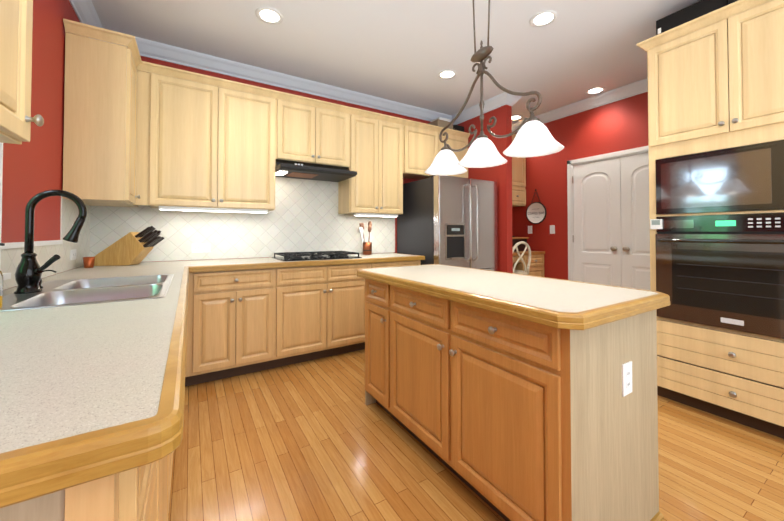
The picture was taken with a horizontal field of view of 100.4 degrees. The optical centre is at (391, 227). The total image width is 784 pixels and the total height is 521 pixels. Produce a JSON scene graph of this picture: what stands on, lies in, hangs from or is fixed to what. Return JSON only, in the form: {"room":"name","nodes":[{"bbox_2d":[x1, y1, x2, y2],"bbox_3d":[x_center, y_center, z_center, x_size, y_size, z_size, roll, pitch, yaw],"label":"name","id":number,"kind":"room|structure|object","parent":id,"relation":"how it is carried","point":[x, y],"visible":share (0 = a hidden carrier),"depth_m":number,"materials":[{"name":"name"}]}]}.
{"room":"kitchen","nodes":[
{"label":"kitchen","id":0,"kind":"room"},
{"bbox_2d":[1,0,83,289],"bbox_3d":[-1.108,-0.226,0.374,0.120,2.800,5.420,1,-1,-32],"label":"wall","id":1,"kind":"structure","parent":0,"point":[33,167],"depth_m":1.77,"materials":[{"name":"red paint"}]},
{"bbox_2d":[0,142,10,279],"bbox_3d":[-1.478,-0.425,1.019,0.160,1.270,0.790,1,-1,-32],"label":"window","id":2,"kind":"structure","parent":1,"relation":"in","point":[6,276],"depth_m":1.34,"materials":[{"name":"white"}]},
{"bbox_2d":[0,0,43,143],"bbox_3d":[-0.919,-0.769,0.542,0.352,1.092,0.706,1,-1,-32],"label":"upper cabinet","id":3,"kind":"object","parent":1,"relation":"attached to","point":[16,26],"visible":1,"depth_m":0.79,"materials":[{"name":"brown wood"}]},
{"bbox_2d":[1,196,92,289],"bbox_3d":[-1.639,-0.220,1.362,0.012,0.977,2.940,1,-1,-32],"label":"tile backsplash","id":4,"kind":"structure","parent":1,"relation":"attached to","point":[11,253],"depth_m":2.03,"materials":[{"name":"white tile"}]},
{"bbox_2d":[70,249,76,259],"bbox_3d":[-2.177,0.186,2.234,0.008,0.070,0.115,1,-1,-32],"label":"light switch","id":5,"kind":"object","parent":4,"relation":"attached to","point":[73,254],"depth_m":2.22,"materials":[{"name":"white plastic"}]},
{"bbox_2d":[63,18,150,205],"bbox_3d":[-1.988,-0.731,2.314,0.392,1.107,0.390,1,-1,-32],"label":"upper cabinet","id":6,"kind":"object","parent":1,"relation":"attached to","point":[107,143],"depth_m":2.15,"materials":[{"name":"brown wood"}]},
{"bbox_2d":[141,56,458,261],"bbox_3d":[-0.299,-0.165,3.910,4.970,2.800,0.250,1,-1,-32],"label":"wall","id":7,"kind":"structure","parent":0,"point":[192,69],"depth_m":3.40,"materials":[{"name":"red paint"}]},
{"bbox_2d":[150,63,278,212],"bbox_3d":[-1.578,-0.720,2.938,0.962,1.107,0.321,1,-1,-32],"label":"upper cabinet","id":8,"kind":"object","parent":7,"relation":"attached to","point":[159,137],"depth_m":2.78,"materials":[{"name":"brown wood"}]},
{"bbox_2d":[93,177,394,261],"bbox_3d":[-1.177,-0.186,3.371,2.850,0.977,0.006,1,-1,-32],"label":"tile backsplash","id":9,"kind":"structure","parent":7,"relation":"attached to","point":[304,216],"depth_m":3.29,"materials":[{"name":"white tile"}]},
{"bbox_2d":[192,244,210,252],"bbox_3d":[-1.752,0.189,3.002,0.150,0.080,0.008,1,-1,-32],"label":"electrical outlet","id":10,"kind":"object","parent":9,"relation":"attached to","point":[196,248],"visible":1,"depth_m":3.00,"materials":[{"name":"white plastic"}]},
{"bbox_2d":[279,91,350,169],"bbox_3d":[-0.847,-0.953,3.393,0.755,0.627,0.321,1,-1,-32],"label":"upper cabinet","id":11,"kind":"object","parent":7,"relation":"attached to","point":[315,131],"depth_m":3.25,"materials":[{"name":"brown wood"}]},
{"bbox_2d":[275,159,356,181],"bbox_3d":[-0.801,-0.579,3.312,0.753,0.122,0.497,1,-1,-32],"label":"range hood","id":12,"kind":"object","parent":11,"relation":"attached to","point":[299,170],"visible":0.94,"depth_m":3.21,"materials":[{"name":"black metal"}]},
{"bbox_2d":[338,107,406,216],"bbox_3d":[-0.236,-0.706,3.766,0.682,1.107,0.321,1,-1,-32],"label":"upper cabinet","id":13,"kind":"object","parent":7,"relation":"attached to","point":[378,141],"depth_m":3.62,"materials":[{"name":"brown wood"}]},
{"bbox_2d":[407,120,469,179],"bbox_3d":[0.499,-0.941,4.224,1.045,0.622,0.321,1,-1,-32],"label":"upper cabinet","id":14,"kind":"object","parent":7,"relation":"attached to","point":[423,142],"depth_m":3.99,"materials":[{"name":"brown wood"}]},
{"bbox_2d":[428,117,463,131],"bbox_3d":[0.719,-1.335,4.365,0.440,0.170,0.240,1,-1,-32],"label":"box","id":15,"kind":"object","parent":14,"relation":"on","point":[441,122],"visible":0.5,"depth_m":4.25,"materials":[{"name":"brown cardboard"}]},
{"bbox_2d":[91,0,700,123],"bbox_3d":[1.007,-1.632,1.751,5.200,0.060,5.600,1,-1,-32],"label":"ceiling","id":16,"kind":"structure","parent":0,"point":[404,51],"depth_m":2.77,"materials":[{"name":"white paint"}]},
{"bbox_2d":[256,7,282,24],"bbox_3d":[-0.919,-1.586,2.453,0.196,0.007,0.196,1,-1,-32],"label":"recessed light","id":17,"kind":"object","parent":16,"relation":"in","point":[268,15],"visible":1,"depth_m":2.45,"materials":[{"name":"white paint"}]},
{"bbox_2d":[69,0,647,131],"bbox_3d":[1.038,-1.546,1.651,4.850,0.114,5.300,1,-1,-32],"label":"crown molding","id":18,"kind":"structure","parent":16,"relation":"attached to","point":[85,11],"depth_m":3.55,"materials":[{"name":"white wood"}]},
{"bbox_2d":[438,70,456,78],"bbox_3d":[0.567,-1.571,3.358,0.196,0.007,0.196,1,-1,-32],"label":"recessed light","id":19,"kind":"object","parent":16,"relation":"in","point":[446,74],"visible":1,"depth_m":3.36,"materials":[{"name":"white paint"}]},
{"bbox_2d":[425,0,563,175],"bbox_3d":[0.480,-0.967,1.737,0.254,1.270,0.844,1,-1,-32],"label":"pendant light","id":20,"kind":"object","parent":16,"relation":"hanging from","point":[533,137],"visible":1,"depth_m":1.68,"materials":[{"name":"white glass"}]},
{"bbox_2d":[512,115,522,119],"bbox_3d":[1.744,-1.550,4.613,0.196,0.007,0.196,1,-1,-32],"label":"recessed light","id":21,"kind":"object","parent":16,"relation":"in","point":[515,117],"visible":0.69,"depth_m":4.61,"materials":[{"name":"white paint"}]},
{"bbox_2d":[530,10,557,26],"bbox_3d":[1.153,-1.586,2.486,0.196,0.007,0.196,1,-1,-32],"label":"recessed light","id":22,"kind":"object","parent":16,"relation":"in","point":[543,18],"visible":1,"depth_m":2.48,"materials":[{"name":"white paint"}]},
{"bbox_2d":[585,87,605,93],"bbox_3d":[2.329,-1.564,3.740,0.196,0.007,0.196,1,-1,-32],"label":"recessed light","id":23,"kind":"object","parent":16,"relation":"in","point":[595,90],"visible":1,"depth_m":3.74,"materials":[{"name":"white paint"}]},
{"bbox_2d":[168,349,783,520],"bbox_3d":[1.007,1.227,1.702,5.200,0.060,5.600,1,-1,-32],"label":"floor","id":24,"kind":"structure","parent":0,"point":[316,440],"depth_m":1.67,"materials":[{"name":"brown wood"}]},
{"bbox_2d":[0,260,207,520],"bbox_3d":[-1.340,0.732,1.509,0.690,0.920,2.963,1,-1,-32],"label":"countertop","id":25,"kind":"structure","parent":24,"relation":"on","point":[92,396],"depth_m":0.52,"materials":[{"name":"white stone"}]},
{"bbox_2d":[14,190,86,293],"bbox_3d":[-1.456,0.053,1.408,0.217,0.430,0.206,1,-1,-32],"label":"faucet","id":26,"kind":"object","parent":25,"relation":"on","point":[28,273],"visible":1,"depth_m":1.35,"materials":[{"name":"black metal"}]},
{"bbox_2d":[0,274,173,311],"bbox_3d":[-1.316,0.354,1.464,0.536,0.170,0.836,1,-1,-32],"label":"sink","id":27,"kind":"object","parent":25,"relation":"in","point":[61,293],"visible":0.48,"depth_m":1.46,"materials":[{"name":"silver metal"}]},
{"bbox_2d":[0,243,4,307],"bbox_3d":[-1.306,0.155,1.045,0.088,0.213,0.084,1,-1,-32],"label":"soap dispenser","id":28,"kind":"object","parent":27,"relation":"on","point":[1,286],"visible":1,"depth_m":1.06,"materials":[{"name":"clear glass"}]},
{"bbox_2d":[83,257,94,267],"bbox_3d":[-2.159,0.249,2.327,0.066,0.075,0.065,1,-1,-32],"label":"copper cup","id":29,"kind":"object","parent":25,"relation":"on","point":[88,262],"visible":1,"depth_m":2.31,"materials":[{"name":"orange metal"}]},
{"bbox_2d":[94,226,164,265],"bbox_3d":[-2.055,0.139,2.540,0.485,0.302,0.138,0,-1,-10],"label":"knife block","id":30,"kind":"object","parent":25,"relation":"on","point":[131,248],"visible":1,"depth_m":2.48,"materials":[{"name":"brown wood"}]},
{"bbox_2d":[192,253,424,381],"bbox_3d":[-0.733,0.762,3.239,2.160,0.920,0.655,1,-1,-32],"label":"base cabinets","id":31,"kind":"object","parent":24,"relation":"on","point":[257,314],"depth_m":2.78,"materials":[{"name":"brown wood"}]},
{"bbox_2d":[272,251,361,260],"bbox_3d":[-0.747,0.275,3.239,0.760,0.053,0.500,1,-1,-32],"label":"cooktop","id":32,"kind":"object","parent":31,"relation":"in","point":[303,256],"visible":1,"depth_m":3.13,"materials":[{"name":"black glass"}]},
{"bbox_2d":[359,221,371,254],"bbox_3d":[-0.294,0.119,3.724,0.179,0.383,0.112,1,-1,-32],"label":"utensil crock","id":33,"kind":"object","parent":31,"relation":"on","point":[367,248],"visible":1,"depth_m":3.70,"materials":[{"name":"orange metal"}]},
{"bbox_2d":[397,175,497,270],"bbox_3d":[0.680,0.340,3.970,0.910,1.792,0.882,1,-1,-32],"label":"fridge","id":34,"kind":"object","parent":24,"relation":"on","point":[448,220],"visible":0.52,"depth_m":3.64,"materials":[{"name":"grey metal"}]},
{"bbox_2d":[357,276,663,520],"bbox_3d":[0.448,0.760,1.782,0.693,0.874,1.456,1,-1,-32],"label":"kitchen island","id":35,"kind":"object","parent":24,"relation":"on","point":[506,396],"depth_m":1.25,"materials":[{"name":"brown wood"}]},
{"bbox_2d":[357,264,669,335],"bbox_3d":[0.451,0.300,1.791,0.744,0.046,1.514,1,-1,-32],"label":"island countertop","id":36,"kind":"structure","parent":35,"relation":"on","point":[563,305],"depth_m":1.34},
{"bbox_2d":[513,241,530,274],"bbox_3d":[1.485,0.705,4.193,0.413,1.065,0.467,1,-1,-32],"label":"chair","id":37,"kind":"object","parent":24,"relation":"on","point":[524,272],"visible":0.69,"depth_m":4.06,"materials":[{"name":"beige wood"}]},
{"bbox_2d":[513,250,544,276],"bbox_3d":[1.571,0.786,4.510,0.890,0.913,0.655,1,-1,-32],"label":"base cabinet","id":38,"kind":"object","parent":24,"relation":"on","point":[537,264],"visible":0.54,"depth_m":4.38,"materials":[{"name":"brown wood"}]},
{"bbox_2d":[512,236,528,250],"bbox_3d":[1.698,0.224,4.637,0.370,0.215,0.290,1,-1,-32],"label":"desk","id":39,"kind":"object","parent":38,"relation":"on","point":[515,240],"visible":0.35,"depth_m":4.53,"materials":[{"name":"black wood"}]},
{"bbox_2d":[636,0,783,438],"bbox_3d":[2.286,-0.072,2.154,0.712,2.550,0.888,1,-1,-32],"label":"tall cabinet","id":40,"kind":"object","parent":24,"relation":"on","point":[716,136],"visible":0.96,"depth_m":2.02,"materials":[{"name":"brown wood"}]},
{"bbox_2d":[656,0,737,34],"bbox_3d":[2.332,-1.430,2.171,0.500,0.165,0.790,1,-1,-32],"label":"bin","id":41,"kind":"object","parent":40,"relation":"on","point":[687,14],"visible":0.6,"depth_m":2.23,"materials":[{"name":"black"}]},
{"bbox_2d":[459,105,512,272],"bbox_3d":[1.181,-0.160,4.206,0.100,2.800,0.800,1,-1,-32],"label":"wall","id":42,"kind":"structure","parent":0,"point":[501,175],"depth_m":3.90,"materials":[{"name":"red paint"}]},
{"bbox_2d":[512,92,647,279],"bbox_3d":[2.437,-0.162,4.094,0.120,2.800,2.310,1,-1,-32],"label":"wall","id":43,"kind":"structure","parent":0,"point":[620,125],"depth_m":4.28,"materials":[{"name":"red paint"}]},
{"bbox_2d":[512,134,525,206],"bbox_3d":[1.497,-0.814,4.657,0.890,1.002,0.375,1,-1,-32],"label":"upper cabinet","id":44,"kind":"object","parent":43,"relation":"attached to","point":[518,181],"visible":0.27,"depth_m":4.67,"materials":[{"name":"brown wood"}]},
{"bbox_2d":[528,226,531,233],"bbox_3d":[1.984,0.033,4.699,0.011,0.115,0.070,1,-1,-32],"label":"light switch","id":45,"kind":"object","parent":43,"relation":"attached to","point":[529,229],"visible":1,"depth_m":4.70,"materials":[{"name":"white plastic"}]},
{"bbox_2d":[526,189,546,223],"bbox_3d":[2.034,-0.292,4.618,0.018,0.496,0.318,1,-1,-32],"label":"sign","id":46,"kind":"object","parent":43,"relation":"attached to","point":[536,212],"visible":1,"depth_m":4.61,"materials":[{"name":"white"}]},
{"bbox_2d":[550,225,554,233],"bbox_3d":[2.163,0.028,4.410,0.011,0.115,0.070,1,-1,-32],"label":"light switch","id":47,"kind":"object","parent":43,"relation":"attached to","point":[552,229],"visible":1,"depth_m":4.40,"materials":[{"name":"white plastic"}]},
{"bbox_2d":[567,146,649,289],"bbox_3d":[2.569,0.181,3.683,0.080,2.100,1.220,1,-1,-32],"label":"double door","id":48,"kind":"structure","parent":43,"relation":"attached to","point":[608,221],"depth_m":3.80,"materials":[{"name":"white paint"}]}
]}

